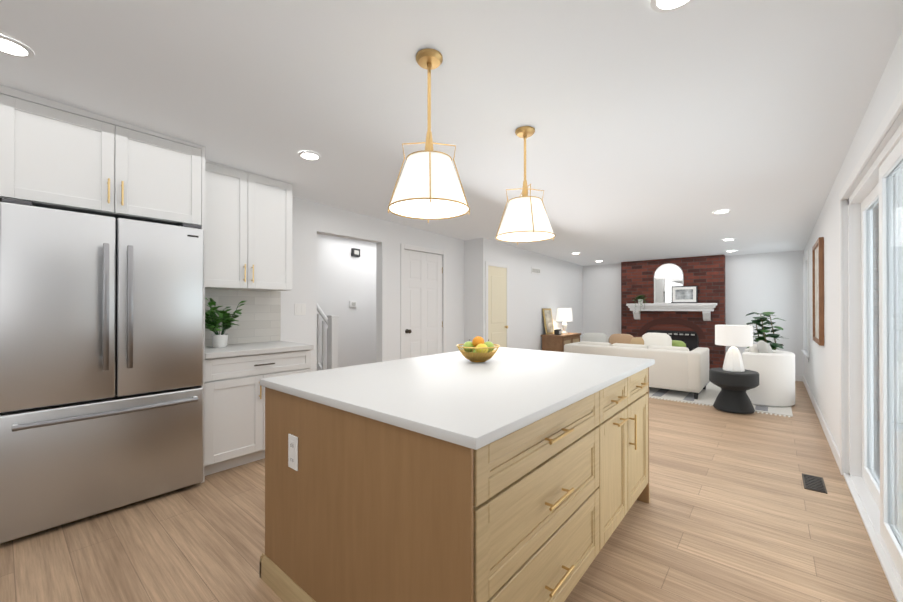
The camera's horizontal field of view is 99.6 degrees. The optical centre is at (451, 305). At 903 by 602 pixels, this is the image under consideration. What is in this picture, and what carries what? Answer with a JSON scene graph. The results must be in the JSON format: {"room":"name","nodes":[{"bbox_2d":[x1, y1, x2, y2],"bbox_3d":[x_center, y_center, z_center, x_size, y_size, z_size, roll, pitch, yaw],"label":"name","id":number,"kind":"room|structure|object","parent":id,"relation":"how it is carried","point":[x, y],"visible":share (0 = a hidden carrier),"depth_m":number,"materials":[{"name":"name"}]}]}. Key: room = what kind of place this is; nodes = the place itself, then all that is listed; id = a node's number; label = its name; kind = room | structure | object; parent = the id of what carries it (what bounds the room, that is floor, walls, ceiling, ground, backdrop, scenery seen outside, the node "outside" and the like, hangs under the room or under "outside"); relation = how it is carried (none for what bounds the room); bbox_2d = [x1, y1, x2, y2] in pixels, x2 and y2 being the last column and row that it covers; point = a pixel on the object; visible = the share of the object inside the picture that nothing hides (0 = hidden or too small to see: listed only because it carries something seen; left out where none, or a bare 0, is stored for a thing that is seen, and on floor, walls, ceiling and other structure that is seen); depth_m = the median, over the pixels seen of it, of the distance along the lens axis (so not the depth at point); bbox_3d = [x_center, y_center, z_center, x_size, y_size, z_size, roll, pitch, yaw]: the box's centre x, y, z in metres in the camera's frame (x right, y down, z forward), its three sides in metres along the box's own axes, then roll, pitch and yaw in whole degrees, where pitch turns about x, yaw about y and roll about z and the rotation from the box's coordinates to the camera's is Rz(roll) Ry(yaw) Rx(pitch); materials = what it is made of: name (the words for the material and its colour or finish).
{"room":"kitchen","nodes":[
{"label":"kitchen","id":0,"kind":"room"},
{"bbox_2d":[317,234,375,369],"bbox_3d":[-1.309,0.025,6.063,0.120,2.500,1.955,0,0,40],"label":"wall","id":1,"kind":"structure","parent":0,"point":[344,277],"depth_m":5.66,"materials":[{"name":"white paint"}]},
{"bbox_2d":[350,301,356,306],"bbox_3d":[-1.481,-0.026,5.746,0.025,0.100,0.120,0,0,40],"label":"thermostat","id":2,"kind":"object","parent":1,"relation":"attached to","point":[353,303],"visible":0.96,"depth_m":5.74,"materials":[{"name":"white plastic"}]},
{"bbox_2d":[351,248,359,256],"bbox_3d":[-1.448,-0.806,5.774,0.043,0.120,0.140,0,0,40],"label":"door chime","id":3,"kind":"object","parent":1,"relation":"attached to","point":[355,252],"visible":0.94,"depth_m":5.75,"materials":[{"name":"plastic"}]},
{"bbox_2d":[280,197,582,371],"bbox_3d":[-0.527,0.022,5.152,0.690,2.500,10.300,0,0,40],"label":"wall","id":4,"kind":"structure","parent":0,"point":[555,284],"depth_m":5.73,"materials":[{"name":"white paint"}]},
{"bbox_2d":[205,160,292,290],"bbox_3d":[-1.841,-0.643,3.316,0.403,0.994,0.785,0,0,40],"label":"upper cabinet","id":5,"kind":"object","parent":4,"relation":"attached to","point":[248,229],"visible":0.81,"depth_m":3.21,"materials":[{"name":"white wood"}]},
{"bbox_2d":[295,304,305,314],"bbox_3d":[-1.566,0.037,3.949,0.009,0.120,0.120,0,0,40],"label":"switch plate","id":6,"kind":"object","parent":4,"relation":"attached to","point":[300,309],"visible":1,"depth_m":3.95,"materials":[{"name":"white plastic"}]},
{"bbox_2d":[404,249,442,358],"bbox_3d":[-0.372,0.255,5.357,0.115,2.018,0.786,0,0,40],"label":"door","id":7,"kind":"structure","parent":4,"relation":"attached to","point":[423,321],"depth_m":5.35,"materials":[{"name":"white wood"}]},
{"bbox_2d":[400,244,508,358],"bbox_3d":[0.141,0.229,5.681,0.390,2.090,2.070,0,0,40],"label":"trim","id":8,"kind":"structure","parent":4,"relation":"attached to","point":[422,249],"depth_m":5.66,"materials":[{"name":"white wood"}]},
{"bbox_2d":[488,265,507,347],"bbox_3d":[0.757,0.323,6.080,0.076,1.895,0.545,0,0,40],"label":"door","id":9,"kind":"structure","parent":4,"relation":"attached to","point":[497,306],"depth_m":6.09,"materials":[{"name":"beige wood"}]},
{"bbox_2d":[531,267,540,274],"bbox_3d":[1.577,-0.651,7.109,0.010,0.120,0.360,0,0,40],"label":"air vent","id":10,"kind":"object","parent":4,"relation":"in","point":[534,270],"visible":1,"depth_m":7.09,"materials":[{"name":"white metal"}]},
{"bbox_2d":[0,381,895,601],"bbox_3d":[0.391,1.294,4.374,6.150,0.050,10.600,0,0,40],"label":"floor","id":11,"kind":"structure","parent":0,"point":[733,510],"depth_m":2.06,"materials":[{"name":"brown wood"}]},
{"bbox_2d":[0,198,203,543],"bbox_3d":[-2.266,0.349,2.511,0.749,1.819,0.930,0,0,40],"label":"refrigerator","id":12,"kind":"object","parent":11,"relation":"on","point":[101,362],"visible":1,"depth_m":2.23,"materials":[{"name":"grey metal"}]},
{"bbox_2d":[0,85,204,482],"bbox_3d":[-2.518,0.038,2.308,0.663,2.445,1.623,0,0,40],"label":"cabinet surround","id":13,"kind":"object","parent":11,"relation":"on","point":[56,155],"visible":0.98,"depth_m":2.31,"materials":[{"name":"white wood"}]},
{"bbox_2d":[205,289,313,475],"bbox_3d":[-1.731,0.559,3.257,0.644,1.410,0.847,0,0,40],"label":"base cabinet","id":14,"kind":"object","parent":11,"relation":"on","point":[247,358],"depth_m":3.02,"materials":[{"name":"white wood"}]},
{"bbox_2d":[205,297,244,347],"bbox_3d":[-1.912,0.132,3.172,0.306,0.422,0.387,0,0,40],"label":"potted plant","id":15,"kind":"object","parent":14,"relation":"on","point":[219,340],"visible":0.94,"depth_m":3.13,"materials":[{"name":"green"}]},
{"bbox_2d":[317,304,338,370],"bbox_3d":[-2.202,0.390,4.922,1.178,1.760,0.948,0,0,40],"label":"stair railing","id":16,"kind":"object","parent":11,"relation":"on","point":[331,321],"depth_m":4.90,"materials":[{"name":"grey wood"}]},
{"bbox_2d":[260,363,654,601],"bbox_3d":[0.207,0.817,2.100,1.256,0.885,1.916,0,0,40],"label":"kitchen island","id":17,"kind":"object","parent":11,"relation":"on","point":[503,474],"depth_m":1.34,"materials":[{"name":"brown wood"}]},
{"bbox_2d":[260,347,654,446],"bbox_3d":[0.203,0.356,2.105,1.250,0.032,1.920,0,0,40],"label":"island countertop","id":18,"kind":"structure","parent":17,"relation":"on","point":[450,395],"depth_m":1.60,"materials":[{"name":"white stone"}]},
{"bbox_2d":[456,336,499,361],"bbox_3d":[0.164,0.263,2.341,0.268,0.154,0.268,0,0,40],"label":"fruit bowl","id":19,"kind":"object","parent":18,"relation":"on","point":[477,349],"visible":1,"depth_m":2.29,"materials":[{"name":"gold metal"}]},
{"bbox_2d":[541,333,580,351],"bbox_3d":[2.146,0.912,7.422,0.430,0.734,0.900,0,0,40],"label":"console table","id":20,"kind":"object","parent":11,"relation":"on","point":[553,342],"visible":0.46,"depth_m":7.12,"materials":[{"name":"brown wood"}]},
{"bbox_2d":[542,308,553,334],"bbox_3d":[1.875,0.297,7.377,0.102,0.496,0.340,0,0,40],"label":"picture frame","id":21,"kind":"object","parent":20,"relation":"on","point":[548,320],"visible":0.9,"depth_m":7.34,"materials":[{"name":"gold metal"}]},
{"bbox_2d":[554,329,561,334],"bbox_3d":[2.004,0.493,7.176,0.092,0.100,0.140,0,0,40],"label":"wall clock","id":22,"kind":"object","parent":20,"relation":"on","point":[557,331],"visible":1,"depth_m":7.13,"materials":[{"name":"black plastic"}]},
{"bbox_2d":[556,308,572,333],"bbox_3d":[2.237,0.295,7.556,0.320,0.500,0.320,0,0,40],"label":"light","id":23,"kind":"object","parent":20,"relation":"on","point":[564,315],"visible":1,"depth_m":7.45,"materials":[{"name":"white fabric"}]},
{"bbox_2d":[621,255,725,368],"bbox_3d":[4.246,0.176,7.472,1.782,2.208,0.598,0,0,40],"label":"fireplace","id":24,"kind":"object","parent":11,"relation":"on","point":[691,326],"visible":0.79,"depth_m":7.33,"materials":[{"name":"brick"}]},
{"bbox_2d":[633,295,646,304],"bbox_3d":[3.800,-0.039,7.665,0.260,0.382,0.250,0,0,40],"label":"mantel plant","id":25,"kind":"object","parent":24,"relation":"on","point":[639,299],"visible":1,"depth_m":7.68,"materials":[{"name":"green plant"}]},
{"bbox_2d":[654,263,683,302],"bbox_3d":[4.265,-0.443,7.498,0.510,0.783,0.033,0,0,40],"label":"arched mirror","id":26,"kind":"object","parent":24,"relation":"on","point":[667,276],"visible":0.92,"depth_m":7.51,"materials":[{"name":"white mirror"}]},
{"bbox_2d":[671,285,697,302],"bbox_3d":[4.447,-0.217,7.287,0.430,0.330,0.028,0,0,40],"label":"framed picture","id":27,"kind":"object","parent":24,"relation":"on","point":[684,294],"visible":1,"depth_m":7.27,"materials":[{"name":"white plastic"}]},
{"bbox_2d":[649,381,792,416],"bbox_3d":[3.548,1.269,6.089,2.770,0.010,2.310,0,0,40],"label":"rug","id":28,"kind":"object","parent":11,"relation":"on","point":[708,395],"visible":0.33,"depth_m":5.25,"materials":[{"name":"white fabric"}]},
{"bbox_2d":[564,333,708,398],"bbox_3d":[2.886,0.835,6.051,1.918,0.856,0.944,0,0,40],"label":"sofa","id":29,"kind":"object","parent":28,"relation":"on","point":[678,365],"visible":0.75,"depth_m":5.47,"materials":[{"name":"white fabric"}]},
{"bbox_2d":[709,368,758,413],"bbox_3d":[3.425,1.023,4.632,0.490,0.470,0.490,0,0,40],"label":"side table","id":30,"kind":"object","parent":28,"relation":"on","point":[732,397],"visible":0.94,"depth_m":4.49,"materials":[{"name":"grey wood"}]},
{"bbox_2d":[715,325,752,371],"bbox_3d":[3.425,0.512,4.634,0.370,0.550,0.370,0,0,40],"label":"table lamp","id":31,"kind":"object","parent":30,"relation":"on","point":[733,336],"visible":1,"depth_m":4.54,"materials":[{"name":"white fabric"}]},
{"bbox_2d":[745,312,787,349],"bbox_3d":[4.733,0.675,5.744,0.627,1.174,0.568,0,0,40],"label":"leaf plant","id":32,"kind":"object","parent":28,"relation":"on","point":[763,330],"visible":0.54,"depth_m":5.70,"materials":[{"name":"green plant"}]},
{"bbox_2d":[742,340,794,406],"bbox_3d":[4.094,0.858,5.076,0.713,0.802,0.727,0,0,40],"label":"armchair","id":33,"kind":"object","parent":28,"relation":"on","point":[775,369],"visible":0.79,"depth_m":4.75,"materials":[{"name":"white fabric"}]},
{"bbox_2d":[802,473,827,493],"bbox_3d":[2.576,1.258,2.711,0.115,0.008,0.310,0,0,40],"label":"floor vent","id":34,"kind":"object","parent":11,"relation":"in","point":[814,483],"visible":1,"depth_m":2.70,"materials":[{"name":"brown metal"}]},
{"bbox_2d":[0,0,902,265],"bbox_3d":[0.391,-1.098,4.383,6.150,0.315,10.600,0,0,40],"label":"ceiling","id":35,"kind":"structure","parent":0,"point":[656,135],"depth_m":2.06,"materials":[{"name":"white paint"}]},
{"bbox_2d":[0,35,33,57],"bbox_3d":[-1.995,-1.166,1.713,0.164,0.006,0.164,0,0,40],"label":"recessed light","id":36,"kind":"object","parent":35,"relation":"in","point":[12,47],"visible":1,"depth_m":1.73,"materials":[{"name":"white plastic"}]},
{"bbox_2d":[298,151,320,159],"bbox_3d":[-1.065,-1.125,2.864,0.164,0.006,0.164,0,0,40],"label":"recessed light","id":37,"kind":"object","parent":35,"relation":"in","point":[307,155],"visible":1,"depth_m":2.85,"materials":[{"name":"white plastic"}]},
{"bbox_2d":[388,48,469,222],"bbox_3d":[-0.102,-0.780,1.746,0.375,0.717,0.375,0,0,40],"label":"pendant light","id":38,"kind":"object","parent":35,"relation":"hanging from","point":[428,188],"visible":1,"depth_m":1.66,"materials":[{"name":"white fabric"}]},
{"bbox_2d":[495,126,555,244],"bbox_3d":[0.467,-0.766,2.423,0.375,0.695,0.375,0,0,40],"label":"pendant light","id":39,"kind":"object","parent":35,"relation":"hanging from","point":[525,219],"visible":1,"depth_m":2.33,"materials":[{"name":"white fabric"}]},
{"bbox_2d":[650,0,693,12],"bbox_3d":[0.815,-1.129,1.386,0.164,0.006,0.164,0,0,40],"label":"recessed light","id":40,"kind":"object","parent":35,"relation":"in","point":[663,6],"visible":1,"depth_m":1.43,"materials":[{"name":"white plastic"}]},
{"bbox_2d":[713,210,730,213],"bbox_3d":[2.960,-1.030,4.181,0.164,0.006,0.164,0,0,40],"label":"recessed light","id":41,"kind":"object","parent":35,"relation":"in","point":[720,211],"visible":0.98,"depth_m":4.16,"materials":[{"name":"white plastic"}]},
{"bbox_2d":[583,250,803,375],"bbox_3d":[4.349,0.032,7.877,4.600,2.500,0.150,0,0,40],"label":"wall","id":42,"kind":"structure","parent":0,"point":[760,283],"depth_m":6.88,"materials":[{"name":"white paint"}]},
{"bbox_2d":[795,375,801,380],"bbox_3d":[5.515,1.228,6.784,1.035,0.100,0.014,0,0,40],"label":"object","id":43,"kind":"structure","parent":42,"relation":"attached to","point":[797,377],"depth_m":6.47,"materials":[{"name":"white"}]},
{"bbox_2d":[804,30,902,473],"bbox_3d":[2.686,0.011,2.447,0.150,2.500,10.600,0,0,40],"label":"wall","id":44,"kind":"structure","parent":0,"point":[822,371],"depth_m":3.12,"materials":[{"name":"white paint"}]},
{"bbox_2d":[812,237,823,345],"bbox_3d":[4.052,-0.147,4.219,0.038,1.110,0.830,0,0,40],"label":"framed picture","id":45,"kind":"object","parent":44,"relation":"attached to","point":[818,285],"visible":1,"depth_m":4.11,"materials":[{"name":"brown wood"}]},
{"bbox_2d":[802,376,839,469],"bbox_3d":[4.448,1.220,4.662,0.014,0.100,4.635,0,0,40],"label":"baseboard","id":46,"kind":"structure","parent":44,"relation":"attached to","point":[833,446],"depth_m":3.78,"materials":[{"name":"white wood"}]},
{"bbox_2d":[801,86,902,474],"bbox_3d":[3.713,0.209,3.751,0.120,2.115,6.650,0,0,40],"label":"trim","id":47,"kind":"structure","parent":44,"relation":"attached to","point":[891,116],"depth_m":2.84,"materials":[{"name":"white wood"}]},
{"bbox_2d":[843,122,902,601],"bbox_3d":[2.295,0.235,2.024,0.175,2.050,2.050,0,0,40],"label":"sliding door","id":48,"kind":"structure","parent":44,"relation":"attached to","point":[874,479],"depth_m":2.05,"materials":[{"name":"white plastic"}]}
]}

